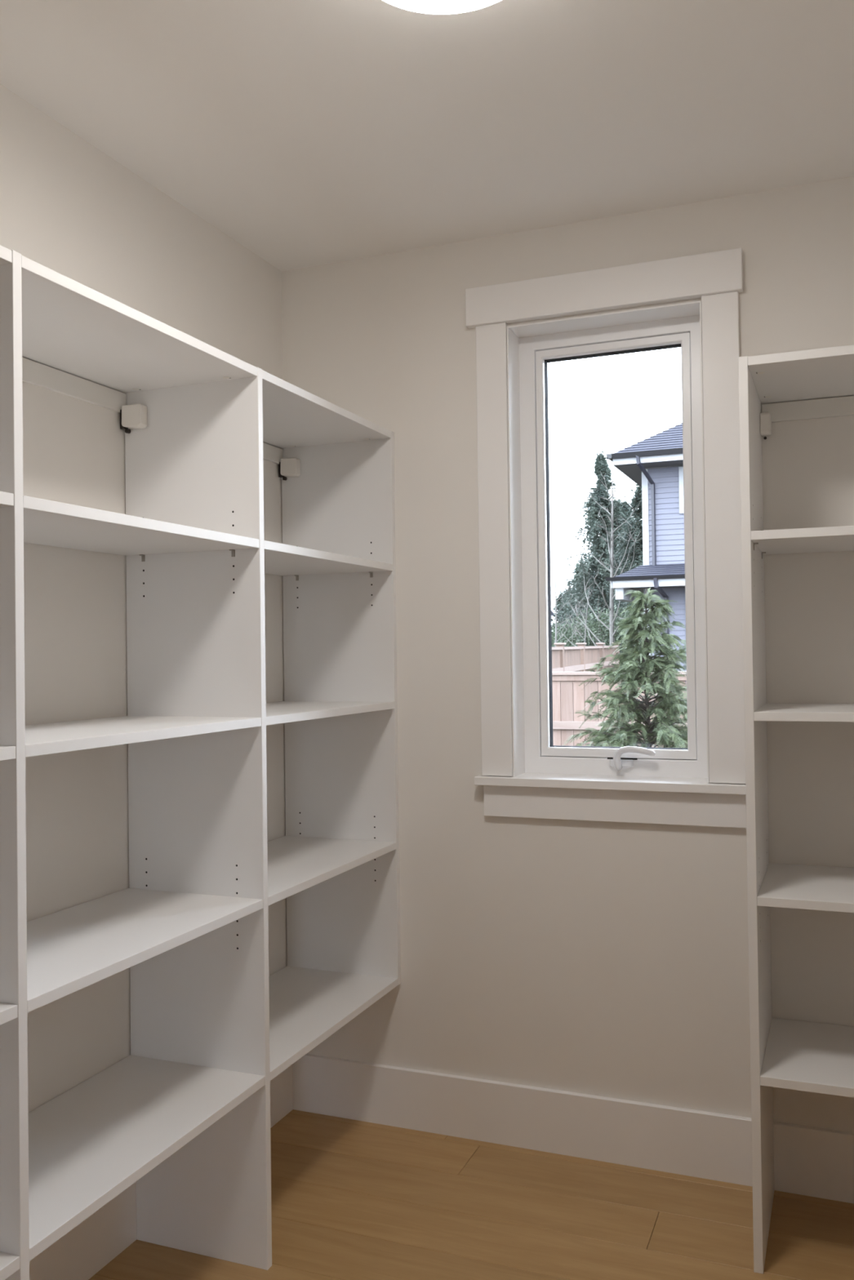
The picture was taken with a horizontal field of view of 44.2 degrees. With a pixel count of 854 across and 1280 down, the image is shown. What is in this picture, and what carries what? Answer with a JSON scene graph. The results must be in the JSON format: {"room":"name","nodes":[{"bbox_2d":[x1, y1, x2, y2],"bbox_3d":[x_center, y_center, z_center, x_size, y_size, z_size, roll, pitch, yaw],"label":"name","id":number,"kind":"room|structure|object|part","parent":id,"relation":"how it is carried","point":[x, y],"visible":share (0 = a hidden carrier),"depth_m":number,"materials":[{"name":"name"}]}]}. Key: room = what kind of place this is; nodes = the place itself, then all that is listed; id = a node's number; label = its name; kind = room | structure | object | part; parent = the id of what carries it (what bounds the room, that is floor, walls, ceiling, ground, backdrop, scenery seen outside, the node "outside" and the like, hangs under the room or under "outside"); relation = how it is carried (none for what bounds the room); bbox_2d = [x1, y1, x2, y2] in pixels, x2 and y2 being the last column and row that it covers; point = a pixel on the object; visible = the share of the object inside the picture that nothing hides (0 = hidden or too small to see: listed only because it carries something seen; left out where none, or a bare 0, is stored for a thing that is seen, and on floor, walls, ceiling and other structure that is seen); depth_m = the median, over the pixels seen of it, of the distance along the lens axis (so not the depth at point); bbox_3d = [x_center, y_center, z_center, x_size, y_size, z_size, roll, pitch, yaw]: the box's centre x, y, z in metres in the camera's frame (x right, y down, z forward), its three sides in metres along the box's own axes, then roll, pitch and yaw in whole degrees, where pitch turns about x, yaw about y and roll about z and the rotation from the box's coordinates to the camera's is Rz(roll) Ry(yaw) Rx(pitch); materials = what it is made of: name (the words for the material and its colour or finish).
{"room":"food storage area","nodes":[
{"label":"food storage area","id":0,"kind":"room"},
{"bbox_2d":[0,84,287,1112],"bbox_3d":[-1.177,0.139,1.755,0.120,2.700,3.600,-1,-1,22],"label":"wall","id":1,"kind":"structure","parent":0,"point":[67,206],"depth_m":2.53,"materials":[{"name":"white paint"}]},
{"bbox_2d":[29,1064,293,1279],"bbox_3d":[-1.098,1.399,1.713,0.016,0.177,3.600,-1,-1,22],"label":"baseboard","id":2,"kind":"structure","parent":1,"relation":"attached to","point":[81,1253],"depth_m":2.50,"materials":[{"name":"white paint"}]},
{"bbox_2d":[0,0,853,271],"bbox_3d":[-0.137,-1.280,1.379,2.380,0.100,3.890,-1,-1,22],"label":"ceiling","id":3,"kind":"structure","parent":0,"point":[307,133],"depth_m":2.39,"materials":[{"name":"white paint"}]},
{"bbox_2d":[382,0,501,14],"bbox_3d":[0.029,-1.187,1.791,0.332,0.079,0.332,-1,-1,22],"label":"ceiling light","id":4,"kind":"object","parent":3,"relation":"attached to","point":[428,6],"visible":1,"depth_m":1.91,"materials":[{"name":"white plastic"}]},
{"bbox_2d":[88,1109,853,1279],"bbox_3d":[-0.097,1.500,1.351,2.340,0.060,3.870,-1,-1,22],"label":"floor","id":5,"kind":"structure","parent":0,"point":[351,1199],"depth_m":2.69,"materials":[{"name":"brown wood"}]},
{"bbox_2d":[0,244,400,1279],"bbox_3d":[-0.715,0.419,2.210,0.390,2.141,2.407,-1,-1,22],"label":"shelving unit","id":6,"kind":"object","parent":5,"relation":"on","point":[184,1117],"visible":1,"depth_m":2.54,"materials":[{"name":"white laminate"}]},
{"bbox_3d":[-1.022,-0.646,1.486,0.387,0.021,0.776,-1,-1,22],"label":"shelf","id":7,"kind":"part","parent":6,"relation":"part of","materials":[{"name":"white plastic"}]},
{"bbox_3d":[-1.017,-0.235,1.481,0.387,0.021,0.775,-1,-1,22],"label":"shelf","id":8,"kind":"part","parent":6,"relation":"part of","materials":[{"name":"white plastic"}]},
{"bbox_3d":[-1.012,0.189,1.475,0.387,0.021,0.776,-1,-1,22],"label":"shelf","id":9,"kind":"part","parent":6,"relation":"part of","materials":[{"name":"white plastic"}]},
{"bbox_3d":[-1.006,0.620,1.469,0.387,0.021,0.775,-1,-1,22],"label":"shelf","id":10,"kind":"part","parent":6,"relation":"part of","materials":[{"name":"white plastic"}]},
{"bbox_3d":[-1.000,1.036,1.464,0.387,0.021,0.776,-1,-1,22],"label":"shelf","id":11,"kind":"part","parent":6,"relation":"part of","materials":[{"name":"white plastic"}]},
{"bbox_3d":[-0.861,0.415,1.842,0.388,2.141,0.021,-1,-1,22],"label":"panel","id":12,"kind":"part","parent":6,"relation":"part of","materials":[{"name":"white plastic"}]},
{"bbox_3d":[-0.904,-0.598,2.296,0.010,0.050,0.771,-1,-1,22],"label":"hanging rail","id":13,"kind":"part","parent":6,"relation":"part of","materials":[{"name":"white wood"}]},
{"bbox_3d":[-0.728,-0.640,2.226,0.387,0.021,0.774,-1,-1,22],"label":"shelf","id":14,"kind":"part","parent":6,"relation":"part of","materials":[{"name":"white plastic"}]},
{"bbox_3d":[-0.722,-0.229,2.220,0.387,0.021,0.774,-1,-1,22],"label":"shelf","id":15,"kind":"part","parent":6,"relation":"part of","materials":[{"name":"white plastic"}]},
{"bbox_3d":[-0.717,0.195,2.215,0.387,0.021,0.774,-1,-1,22],"label":"shelf","id":16,"kind":"part","parent":6,"relation":"part of","materials":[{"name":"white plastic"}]},
{"bbox_3d":[-0.711,0.626,2.209,0.387,0.021,0.774,-1,-1,22],"label":"shelf","id":17,"kind":"part","parent":6,"relation":"part of","materials":[{"name":"white plastic"}]},
{"bbox_3d":[-0.706,1.042,2.203,0.387,0.021,0.774,-1,-1,22],"label":"shelf","id":18,"kind":"part","parent":6,"relation":"part of","materials":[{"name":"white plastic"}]},
{"bbox_3d":[-0.566,0.422,2.581,0.388,2.141,0.021,-1,-1,22],"label":"panel","id":19,"kind":"part","parent":6,"relation":"part of","materials":[{"name":"white plastic"}]},
{"bbox_3d":[-0.610,-0.592,3.034,0.010,0.050,0.768,-1,-1,22],"label":"hanging rail","id":20,"kind":"part","parent":6,"relation":"part of","materials":[{"name":"white"}]},
{"bbox_3d":[-0.433,-0.634,2.964,0.387,0.021,0.772,-1,-1,22],"label":"shelf","id":21,"kind":"part","parent":6,"relation":"part of","materials":[{"name":"white plastic"}]},
{"bbox_3d":[-0.428,-0.223,2.958,0.387,0.021,0.771,-1,-1,22],"label":"shelf","id":22,"kind":"part","parent":6,"relation":"part of","materials":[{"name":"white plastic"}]},
{"bbox_3d":[-0.422,0.201,2.953,0.387,0.021,0.772,-1,-1,22],"label":"shelf","id":23,"kind":"part","parent":6,"relation":"part of","materials":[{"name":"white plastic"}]},
{"bbox_3d":[-0.417,0.632,2.947,0.387,0.021,0.771,-1,-1,22],"label":"shelf","id":24,"kind":"part","parent":6,"relation":"part of","materials":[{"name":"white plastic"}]},
{"bbox_3d":[-0.411,1.048,2.941,0.387,0.021,0.772,-1,-1,22],"label":"shelf","id":25,"kind":"part","parent":6,"relation":"part of","materials":[{"name":"white plastic"}]},
{"bbox_3d":[-0.275,0.210,3.321,0.388,1.705,0.021,-1,-1,22],"label":"panel","id":26,"kind":"part","parent":6,"relation":"part of","materials":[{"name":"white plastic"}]},
{"bbox_2d":[737,344,853,1274],"bbox_3d":[1.136,0.399,2.540,0.668,2.141,0.424,-1,-1,22],"label":"shelving unit","id":27,"kind":"object","parent":5,"relation":"on","point":[787,1054],"visible":1,"depth_m":2.52,"materials":[{"name":"white laminate"}]},
{"bbox_3d":[0.835,0.404,2.658,0.021,2.141,0.420,-1,-1,22],"label":"panel","id":28,"kind":"part","parent":27,"relation":"part of","materials":[{"name":"white plastic"}]},
{"bbox_3d":[1.122,-0.659,2.553,0.626,0.021,0.420,-1,-1,22],"label":"shelf","id":29,"kind":"part","parent":27,"relation":"part of","materials":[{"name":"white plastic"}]},
{"bbox_3d":[1.127,-0.249,2.547,0.626,0.021,0.420,-1,-1,22],"label":"shelf","id":30,"kind":"part","parent":27,"relation":"part of","materials":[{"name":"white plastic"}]},
{"bbox_3d":[1.133,0.175,2.542,0.626,0.021,0.420,-1,-1,22],"label":"shelf","id":31,"kind":"part","parent":27,"relation":"part of","materials":[{"name":"white plastic"}]},
{"bbox_3d":[1.139,0.606,2.536,0.626,0.021,0.420,-1,-1,22],"label":"shelf","id":32,"kind":"part","parent":27,"relation":"part of","materials":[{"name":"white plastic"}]},
{"bbox_3d":[1.144,1.023,2.530,0.626,0.021,0.420,-1,-1,22],"label":"shelf","id":33,"kind":"part","parent":27,"relation":"part of","materials":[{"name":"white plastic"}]},
{"bbox_3d":[1.199,-0.620,2.745,0.622,0.050,0.010,-1,-1,22],"label":"hanging rail","id":34,"kind":"part","parent":27,"relation":"part of","materials":[{"name":"white wood"}]},
{"bbox_2d":[281,176,853,1133],"bbox_3d":[0.570,0.134,3.088,2.380,2.700,0.170,-1,-1,22],"label":"wall","id":35,"kind":"structure","parent":0,"point":[600,958],"depth_m":3.04,"materials":[{"name":"white paint"}]},
{"bbox_2d":[292,1053,853,1203],"bbox_3d":[0.560,1.394,2.981,2.124,0.177,0.016,-1,-1,22],"label":"baseboard","id":36,"kind":"structure","parent":35,"relation":"attached to","point":[809,1161],"depth_m":3.02,"materials":[{"name":"white paint"}]},
{"bbox_2d":[465,248,746,828],"bbox_3d":[0.528,-0.271,3.081,0.797,1.577,0.210,-1,-1,22],"label":"window","id":37,"kind":"structure","parent":35,"relation":"in","point":[524,775],"depth_m":3.06,"materials":[{"name":"white paint"}]},
{"bbox_3d":[0.201,-0.269,3.136,0.094,1.344,0.019,-1,-1,22],"label":"casing","id":38,"kind":"part","parent":37,"relation":"part of","materials":[{"name":"white paint"}]},
{"bbox_3d":[0.490,-1.003,3.021,0.797,0.112,0.030,-1,-1,22],"label":"head casing","id":39,"kind":"part","parent":37,"relation":"part of","materials":[{"name":"white paint"}]},
{"bbox_3d":[0.529,0.411,3.040,0.781,0.024,0.145,-1,-1,22],"label":"sill","id":40,"kind":"part","parent":37,"relation":"part of","materials":[{"name":"white paint"}]},
{"bbox_3d":[0.560,-0.264,3.146,0.555,1.332,0.065,-1,-1,22],"label":"frame","id":41,"kind":"part","parent":37,"relation":"part of","materials":[{"name":"white plastic"}]},
{"bbox_3d":[0.557,-0.269,3.131,0.460,1.234,0.021,-1,-1,22],"label":"sash","id":42,"kind":"part","parent":37,"relation":"part of","materials":[{"name":"white plastic"}]},
{"bbox_3d":[0.601,0.344,3.051,0.122,0.073,0.037,-1,-1,22],"label":"crank handle","id":43,"kind":"part","parent":37,"relation":"part of","materials":[{"name":"white plastic"}]},
{"bbox_3d":[0.815,-0.281,2.891,0.098,1.344,0.019,-1,-1,22],"label":"casing","id":44,"kind":"part","parent":37,"relation":"part of","materials":[{"name":"white paint"}]},
{"label":"outside","id":45,"kind":"structure","parent":0,"visible":0},
{"bbox_3d":[10.680,2.330,31.245,120.000,0.300,180.000,-1,-1,22],"label":"ground","id":46,"kind":"structure","parent":45,"visible":0},
{"bbox_2d":[551,585,571,635],"bbox_3d":[8.329,0.170,62.256,4.552,6.841,4.394,-1,-1,42],"label":"conifer tree","id":47,"kind":"object","parent":46,"relation":"on","point":[560,595],"visible":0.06,"depth_m":62.09,"materials":[{"name":"green plant"}]},
{"bbox_2d":[551,622,583,647],"bbox_3d":[4.338,0.873,35.937,3.078,3.011,2.496,-1,-1,22],"label":"shrub","id":48,"kind":"object","parent":46,"relation":"on","point":[553,628],"visible":0.04,"depth_m":35.65,"materials":[{"name":"green plant"}]},
{"bbox_2d":[551,564,589,646],"bbox_3d":[3.560,0.087,28.731,1.611,4.310,1.330,-1,-1,-6],"label":"bare tree","id":49,"kind":"object","parent":46,"relation":"on","point":[556,600],"visible":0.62,"depth_m":28.69,"materials":[{"name":"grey plant"}]},
{"bbox_2d":[556,559,591,637],"bbox_3d":[8.388,-0.552,56.890,4.065,7.964,4.346,0,-1,-32],"label":"conifer tree","id":50,"kind":"object","parent":46,"relation":"on","point":[569,609],"visible":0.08,"depth_m":56.70,"materials":[{"name":"green plant"}]},
{"bbox_2d":[551,642,619,746],"bbox_3d":[2.569,1.056,17.369,0.212,2.088,9.191,-1,-1,17],"label":"fence","id":51,"kind":"object","parent":46,"relation":"on","point":[580,658],"visible":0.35,"depth_m":17.29,"materials":[{"name":"brown wood"}]},
{"bbox_3d":[1.634,0.437,14.199,0.036,0.095,2.410,-1,-1,16],"label":"rail","id":52,"kind":"part","parent":51,"relation":"part of","materials":[{"name":"beige wood"}]},
{"bbox_3d":[1.630,0.114,14.204,0.036,0.050,2.410,-1,-1,16],"label":"rail","id":53,"kind":"part","parent":51,"relation":"part of","materials":[{"name":"beige wood"}]},
{"bbox_3d":[1.956,1.076,15.355,0.100,2.010,0.100,-1,-1,22],"label":"post","id":54,"kind":"part","parent":51,"relation":"part of","materials":[{"name":"brown wood"}]},
{"bbox_3d":[2.282,0.123,16.420,0.036,0.055,2.210,-1,-1,16],"label":"rail","id":55,"kind":"part","parent":51,"relation":"part of","materials":[{"name":"beige wood"}]},
{"bbox_3d":[2.286,0.445,16.416,0.036,0.100,2.210,-1,-1,16],"label":"rail","id":56,"kind":"part","parent":51,"relation":"part of","materials":[{"name":"beige wood"}]},
{"bbox_3d":[2.575,1.089,17.476,0.100,2.025,0.100,-1,-1,22],"label":"post","id":57,"kind":"part","parent":51,"relation":"part of","materials":[{"name":"brown wood"}]},
{"bbox_3d":[2.924,0.128,18.532,0.036,0.055,2.206,-1,-1,18],"label":"rail","id":58,"kind":"part","parent":51,"relation":"part of","materials":[{"name":"beige wood"}]},
{"bbox_3d":[2.928,0.450,18.527,0.036,0.100,2.206,-1,-1,18],"label":"rail","id":59,"kind":"part","parent":51,"relation":"part of","materials":[{"name":"beige wood"}]},
{"bbox_3d":[3.241,1.101,19.579,0.100,2.040,0.100,-1,-1,22],"label":"post","id":60,"kind":"part","parent":51,"relation":"part of","materials":[{"name":"brown wood"}]},
{"bbox_3d":[3.595,0.130,20.633,0.036,0.060,2.205,-1,-1,18],"label":"rail","id":61,"kind":"part","parent":51,"relation":"part of","materials":[{"name":"beige wood"}]},
{"bbox_3d":[3.599,0.452,20.628,0.036,0.105,2.205,-1,-1,18],"label":"rail","id":62,"kind":"part","parent":51,"relation":"part of","materials":[{"name":"beige wood"}]},
{"bbox_3d":[3.916,1.110,21.678,0.100,2.060,0.100,-1,-1,22],"label":"post","id":63,"kind":"part","parent":51,"relation":"part of","materials":[{"name":"brown wood"}]},
{"bbox_2d":[563,585,622,646],"bbox_3d":[4.660,0.354,29.415,1.788,3.763,0.997,-1,-1,22],"label":"bare tree","id":64,"kind":"object","parent":46,"relation":"on","point":[584,632],"visible":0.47,"depth_m":29.41,"materials":[{"name":"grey plant"}]},
{"bbox_2d":[559,448,633,642],"bbox_3d":[7.216,-2.422,43.478,4.872,10.904,4.963,-1,-1,9],"label":"conifer tree","id":65,"kind":"object","parent":46,"relation":"on","point":[598,546],"visible":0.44,"depth_m":43.04,"materials":[{"name":"green plant"}]},
{"bbox_2d":[551,604,644,688],"bbox_3d":[5.837,0.596,32.668,4.691,3.436,2.544,-1,-1,22],"label":"shrub","id":66,"kind":"object","parent":46,"relation":"on","point":[594,626],"visible":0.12,"depth_m":32.55,"materials":[{"name":"green plant"}]},
{"bbox_2d":[561,473,642,646],"bbox_3d":[4.630,-1.104,27.152,1.646,6.621,2.532,-1,-1,-17],"label":"bare tree","id":67,"kind":"object","parent":46,"relation":"on","point":[611,608],"visible":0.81,"depth_m":27.12,"materials":[{"name":"grey plant"}]},
{"bbox_2d":[582,495,635,608],"bbox_3d":[9.621,-1.781,50.627,5.641,10.326,5.548,-1,-1,-6],"label":"conifer tree","id":68,"kind":"object","parent":46,"relation":"on","point":[624,506],"visible":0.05,"depth_m":50.36,"materials":[{"name":"green plant"}]},
{"bbox_2d":[551,671,687,747],"bbox_3d":[2.632,1.151,10.800,4.026,1.660,0.130,-1,-1,22],"label":"fence","id":69,"kind":"object","parent":46,"relation":"on","point":[565,725],"visible":0.08,"depth_m":11.19,"materials":[{"name":"brown wood"}]},
{"bbox_3d":[2.586,0.339,10.825,3.950,0.034,0.130,-1,-1,22],"label":"cap rail","id":70,"kind":"part","parent":69,"relation":"part of","materials":[{"name":"beige wood"}]},
{"bbox_3d":[2.577,0.889,10.777,3.910,0.085,0.038,-1,-1,22],"label":"rail","id":71,"kind":"part","parent":69,"relation":"part of","materials":[{"name":"beige wood"}]},
{"bbox_2d":[597,484,644,657],"bbox_3d":[7.893,-1.557,37.594,4.736,8.847,4.728,-1,-1,22],"label":"conifer tree","id":72,"kind":"object","parent":46,"relation":"on","point":[637,516],"visible":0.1,"depth_m":37.69,"materials":[{"name":"green plant"}]},
{"bbox_2d":[562,587,687,748],"bbox_3d":[1.456,0.888,6.936,1.716,2.479,1.844,-1,-1,-5],"label":"cedar tree","id":73,"kind":"object","parent":46,"relation":"on","point":[668,710],"visible":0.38,"depth_m":6.84,"materials":[{"name":"green plant"}]},
{"bbox_2d":[605,422,686,681],"bbox_3d":[10.058,-2.534,26.167,9.230,9.308,9.992,-1,-1,22],"label":"house","id":74,"kind":"structure","parent":46,"relation":"on","point":[655,464],"depth_m":23.60,"materials":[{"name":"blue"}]}
]}

